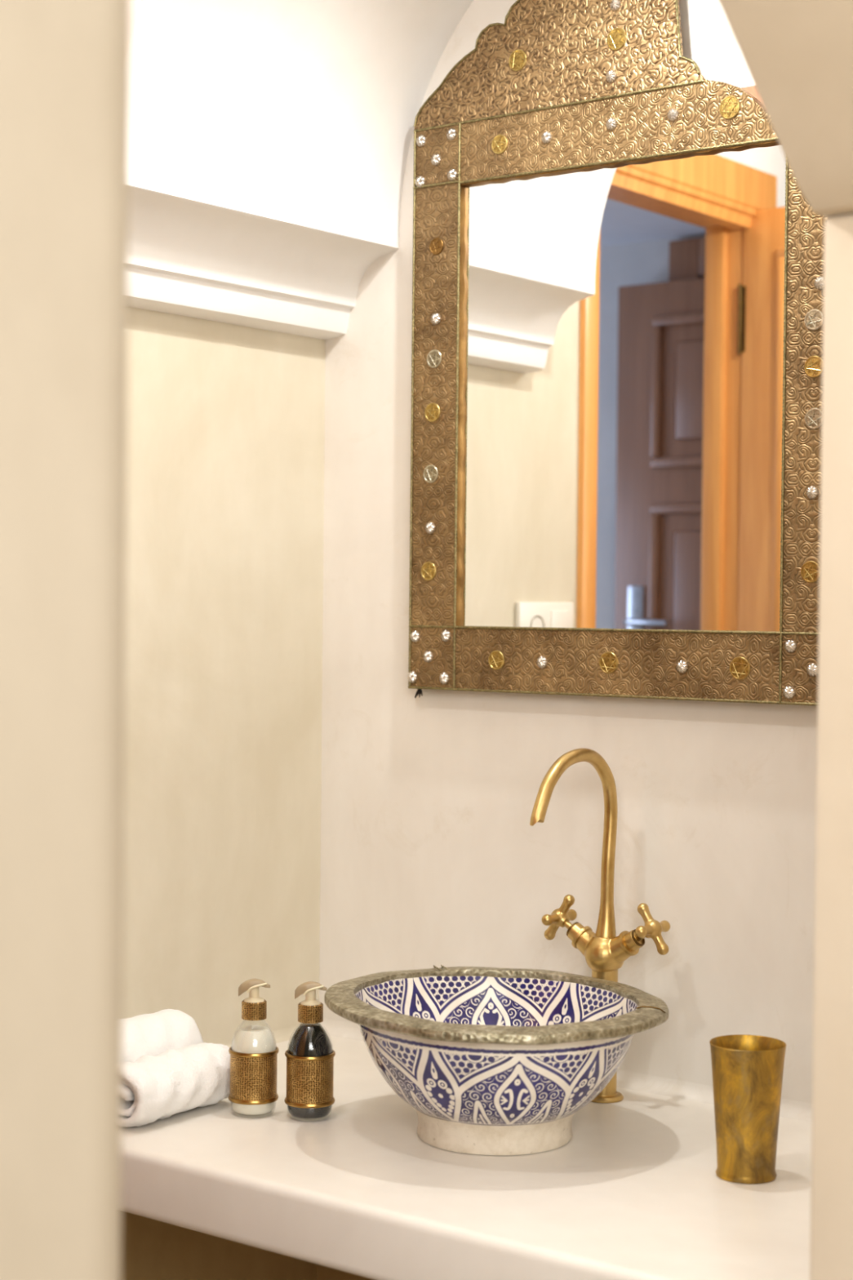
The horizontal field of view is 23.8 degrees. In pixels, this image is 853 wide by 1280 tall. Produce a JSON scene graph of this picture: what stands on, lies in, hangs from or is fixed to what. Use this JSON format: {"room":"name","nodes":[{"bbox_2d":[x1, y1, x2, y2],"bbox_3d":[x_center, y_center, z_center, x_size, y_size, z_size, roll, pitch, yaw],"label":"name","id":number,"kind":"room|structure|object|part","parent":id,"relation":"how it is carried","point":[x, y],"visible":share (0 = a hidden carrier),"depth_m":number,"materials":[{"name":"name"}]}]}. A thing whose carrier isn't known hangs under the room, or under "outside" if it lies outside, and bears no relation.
{"room":"bathroom","nodes":[
{"label":"bathroom","id":0,"kind":"room"},
{"bbox_2d":[0,0,129,1279],"bbox_3d":[-0.760,0.183,0.494,0.155,2.560,1.795,1,1,38],"label":"wall","id":1,"kind":"structure","parent":0,"point":[64,64],"depth_m":1.09,"materials":[{"name":"paint"}]},
{"bbox_2d":[120,306,325,1279],"bbox_3d":[-0.410,0.427,2.688,0.100,2.002,0.706,1,1,38],"label":"wall","id":2,"kind":"structure","parent":0,"point":[225,422],"depth_m":2.76,"materials":[{"name":"beige paint"}]},
{"bbox_2d":[220,1024,299,1047],"bbox_3d":[-0.340,0.562,2.690,0.014,0.014,0.620,1,1,38],"label":"trim","id":3,"kind":"structure","parent":2,"relation":"attached to","point":[283,1034],"depth_m":2.87,"materials":[{"name":"beige paint"}]},
{"bbox_2d":[127,169,399,339],"bbox_3d":[-0.259,-0.499,2.664,0.134,0.138,0.545,1,1,38],"label":"trim","id":4,"kind":"structure","parent":2,"relation":"attached to","point":[194,251],"depth_m":2.68,"materials":[{"name":"white paint"}]},
{"bbox_2d":[128,0,473,235],"bbox_3d":[0.142,-0.839,2.352,1.138,0.563,0.545,1,1,38],"label":"vault","id":5,"kind":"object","parent":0,"point":[308,106],"visible":0.66,"depth_m":2.61,"materials":[{"name":"white paint"}]},
{"bbox_2d":[316,0,817,1279],"bbox_3d":[0.471,0.160,2.528,1.720,2.560,0.120,1,1,38],"label":"wall","id":6,"kind":"structure","parent":0,"point":[431,853],"depth_m":2.72,"materials":[{"name":"beige paint"}]},
{"bbox_2d":[120,1034,812,1279],"bbox_3d":[0.102,0.617,2.346,1.140,0.076,0.629,1,1,38],"label":"countertop","id":7,"kind":"structure","parent":6,"relation":"attached to","point":[636,1192],"depth_m":2.17,"materials":[{"name":"white stone"}]},
{"bbox_2d":[121,1008,203,1062],"bbox_3d":[-0.382,0.523,2.539,0.106,0.096,0.212,1,1,36],"label":"rolled towel","id":8,"kind":"object","parent":7,"relation":"on","point":[154,1033],"visible":0.32,"depth_m":2.54,"materials":[{"name":"white fabric"}]},
{"bbox_2d":[121,1042,230,1127],"bbox_3d":[-0.313,0.535,2.445,0.098,0.076,0.188,1,1,34],"label":"rolled towel","id":9,"kind":"object","parent":7,"relation":"on","point":[166,1084],"visible":0.94,"depth_m":2.40,"materials":[{"name":"white fabric"}]},
{"bbox_2d":[227,978,279,1117],"bbox_3d":[-0.209,0.492,2.450,0.061,0.164,0.061,1,1,2],"label":"soap dispenser","id":10,"kind":"object","parent":7,"relation":"on","point":[253,1051],"visible":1,"depth_m":2.43,"materials":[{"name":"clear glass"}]},
{"bbox_3d":[-0.209,0.429,2.449,0.025,0.018,0.025,1,1,2],"label":"pump stem","id":11,"kind":"part","parent":10,"relation":"part of","materials":[{"name":"beige plastic"}]},
{"bbox_2d":[284,981,335,1120],"bbox_3d":[-0.140,0.493,2.437,0.061,0.164,0.061,1,1,2],"label":"soap dispenser","id":12,"kind":"object","parent":7,"relation":"on","point":[309,1055],"visible":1,"depth_m":2.42,"materials":[{"name":"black glass"}]},
{"bbox_3d":[-0.140,0.430,2.436,0.025,0.018,0.025,1,1,2],"label":"pump stem","id":13,"kind":"part","parent":12,"relation":"part of","materials":[{"name":"beige plastic"}]},
{"bbox_2d":[324,964,669,1155],"bbox_3d":[0.081,0.494,2.361,0.399,0.169,0.397,1,1,38],"label":"vessel sink","id":14,"kind":"object","parent":7,"relation":"on","point":[488,1060],"visible":1,"depth_m":2.27,"materials":[{"name":"ceramic"}]},
{"bbox_3d":[0.081,0.476,2.360,0.331,0.117,0.331,1,1,38],"label":"bowl interior","id":15,"kind":"part","parent":14,"relation":"part of","materials":[{"name":"ceramic"}]},
{"bbox_2d":[529,748,670,1102],"bbox_3d":[0.186,0.355,2.491,0.183,0.444,0.197,1,1,38],"label":"faucet","id":16,"kind":"object","parent":7,"relation":"on","point":[604,952],"visible":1,"depth_m":2.53,"materials":[{"name":"gold metal"}]},
{"bbox_3d":[0.179,0.361,2.577,0.028,0.024,0.016,1,1,38],"label":"handle","id":17,"kind":"part","parent":16,"relation":"part of","materials":[{"name":"gold metal"}]},
{"bbox_2d":[566,921,578,935],"bbox_3d":[0.186,0.368,2.571,0.013,0.020,0.022,1,1,38],"label":"washer","id":18,"kind":"object","parent":16,"relation":"in","point":[573,929],"depth_m":2.56,"materials":[{"name":"gold metal"}]},
{"bbox_3d":[0.182,0.257,2.482,0.026,0.248,0.181,1,1,38],"label":"gooseneck spout","id":19,"kind":"part","parent":16,"relation":"part of","materials":[{"name":"gold metal"}]},
{"bbox_2d":[631,928,644,946],"bbox_3d":[0.263,0.370,2.512,0.013,0.020,0.022,1,1,38],"label":"washer","id":20,"kind":"object","parent":16,"relation":"in","point":[636,940],"depth_m":2.51,"materials":[{"name":"gold metal"}]},
{"bbox_3d":[0.271,0.363,2.506,0.028,0.024,0.016,1,1,38],"label":"handle","id":21,"kind":"part","parent":16,"relation":"part of","materials":[{"name":"gold metal"}]},
{"bbox_2d":[709,1034,786,1183],"bbox_3d":[0.349,0.511,2.204,0.083,0.146,0.083,1,1,38],"label":"tumbler","id":22,"kind":"object","parent":7,"relation":"on","point":[748,1070],"visible":1,"depth_m":2.17,"materials":[{"name":"gold metal"}]},
{"bbox_2d":[318,1017,812,1122],"bbox_3d":[0.289,0.568,2.585,1.138,0.018,0.018,1,1,38],"label":"trim","id":23,"kind":"structure","parent":6,"relation":"attached to","point":[789,1108],"depth_m":2.58,"materials":[{"name":"beige paint"}]},
{"bbox_2d":[407,0,826,706],"bbox_3d":[0.244,-0.425,2.598,0.651,1.024,0.036,1,1,38],"label":"wall mirror","id":24,"kind":"object","parent":6,"relation":"attached to","point":[618,248],"visible":0.9,"depth_m":2.60,"materials":[{"name":"gold metal"}]},
{"bbox_3d":[-0.019,-0.316,2.787,0.004,0.767,0.004,1,1,38],"label":"brass cord","id":25,"kind":"part","parent":24,"relation":"part of","materials":[{"name":"gold metal"}]},
{"bbox_3d":[0.015,0.026,2.782,0.078,0.084,0.028,1,1,38],"label":"corner plate","id":26,"kind":"part","parent":24,"relation":"part of","materials":[{"name":"gold metal"}]},
{"bbox_3d":[0.013,-0.621,2.759,0.078,0.004,0.004,1,1,38],"label":"brass cord","id":27,"kind":"part","parent":24,"relation":"part of","materials":[{"name":"gold metal"}]},
{"bbox_3d":[0.022,-0.660,2.770,0.078,0.078,0.028,1,1,38],"label":"corner plate","id":28,"kind":"part","parent":24,"relation":"part of","materials":[{"name":"gold metal"}]},
{"bbox_3d":[0.041,-0.276,2.741,0.004,0.689,0.004,1,1,38],"label":"brass cord","id":29,"kind":"part","parent":24,"relation":"part of","materials":[{"name":"gold metal"}]},
{"bbox_3d":[0.045,-0.659,2.734,0.004,0.078,0.004,1,1,38],"label":"brass cord","id":30,"kind":"part","parent":24,"relation":"part of","materials":[{"name":"gold metal"}]},
{"bbox_3d":[0.162,-0.820,2.642,0.450,0.238,0.004,1,1,38],"label":"brass cord","id":31,"kind":"part","parent":24,"relation":"part of","materials":[{"name":"gold metal"}]},
{"bbox_3d":[0.163,-0.696,2.643,0.455,0.005,0.004,1,1,38],"label":"brass cord","id":32,"kind":"part","parent":24,"relation":"part of","materials":[{"name":"gold metal"}]},
{"bbox_3d":[0.233,0.071,2.597,0.650,0.004,0.004,1,1,38],"label":"brass cord","id":33,"kind":"part","parent":24,"relation":"part of","materials":[{"name":"gold metal"}]},
{"bbox_3d":[0.233,-0.013,2.595,0.650,0.004,0.004,1,1,38],"label":"brass cord","id":34,"kind":"part","parent":24,"relation":"part of","materials":[{"name":"gold metal"}]},
{"bbox_3d":[0.242,0.031,2.607,0.493,0.084,0.028,1,1,38],"label":"rail","id":35,"kind":"part","parent":24,"relation":"part of","materials":[{"name":"gold metal"}]},
{"bbox_3d":[0.239,-0.612,2.585,0.493,0.008,0.004,1,1,38],"label":"brass cord","id":36,"kind":"part","parent":24,"relation":"part of","materials":[{"name":"gold metal"}]},
{"bbox_3d":[0.249,-0.652,2.595,0.493,0.088,0.028,1,1,38],"label":"rail","id":37,"kind":"part","parent":24,"relation":"part of","materials":[{"name":"gold metal"}]},
{"bbox_2d":[460,144,786,631],"bbox_3d":[0.246,-0.314,2.600,0.503,0.611,0.007,1,1,38],"label":"mirror glass","id":38,"kind":"object","parent":24,"relation":"on","point":[623,307],"depth_m":2.59,"materials":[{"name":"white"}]},
{"bbox_3d":[0.431,-0.263,2.440,0.004,0.681,0.004,1,1,38],"label":"brass cord","id":39,"kind":"part","parent":24,"relation":"part of","materials":[{"name":"gold metal"}]},
{"bbox_3d":[0.468,0.036,2.433,0.078,0.084,0.028,1,1,38],"label":"corner plate","id":40,"kind":"part","parent":24,"relation":"part of","materials":[{"name":"gold metal"}]},
{"bbox_2d":[809,212,852,1279],"bbox_3d":[0.726,0.175,1.814,0.482,2.560,0.700,1,1,38],"label":"wall","id":41,"kind":"structure","parent":0,"point":[832,1150],"depth_m":1.67,"materials":[{"name":"beige paint"}]},
{"bbox_2d":[717,0,852,215],"bbox_3d":[0.363,-0.722,1.314,0.482,0.756,0.520,1,1,38],"label":"arch","id":42,"kind":"object","parent":41,"relation":"attached to","point":[797,55],"depth_m":1.56,"materials":[{"name":"beige paint"}]}
]}

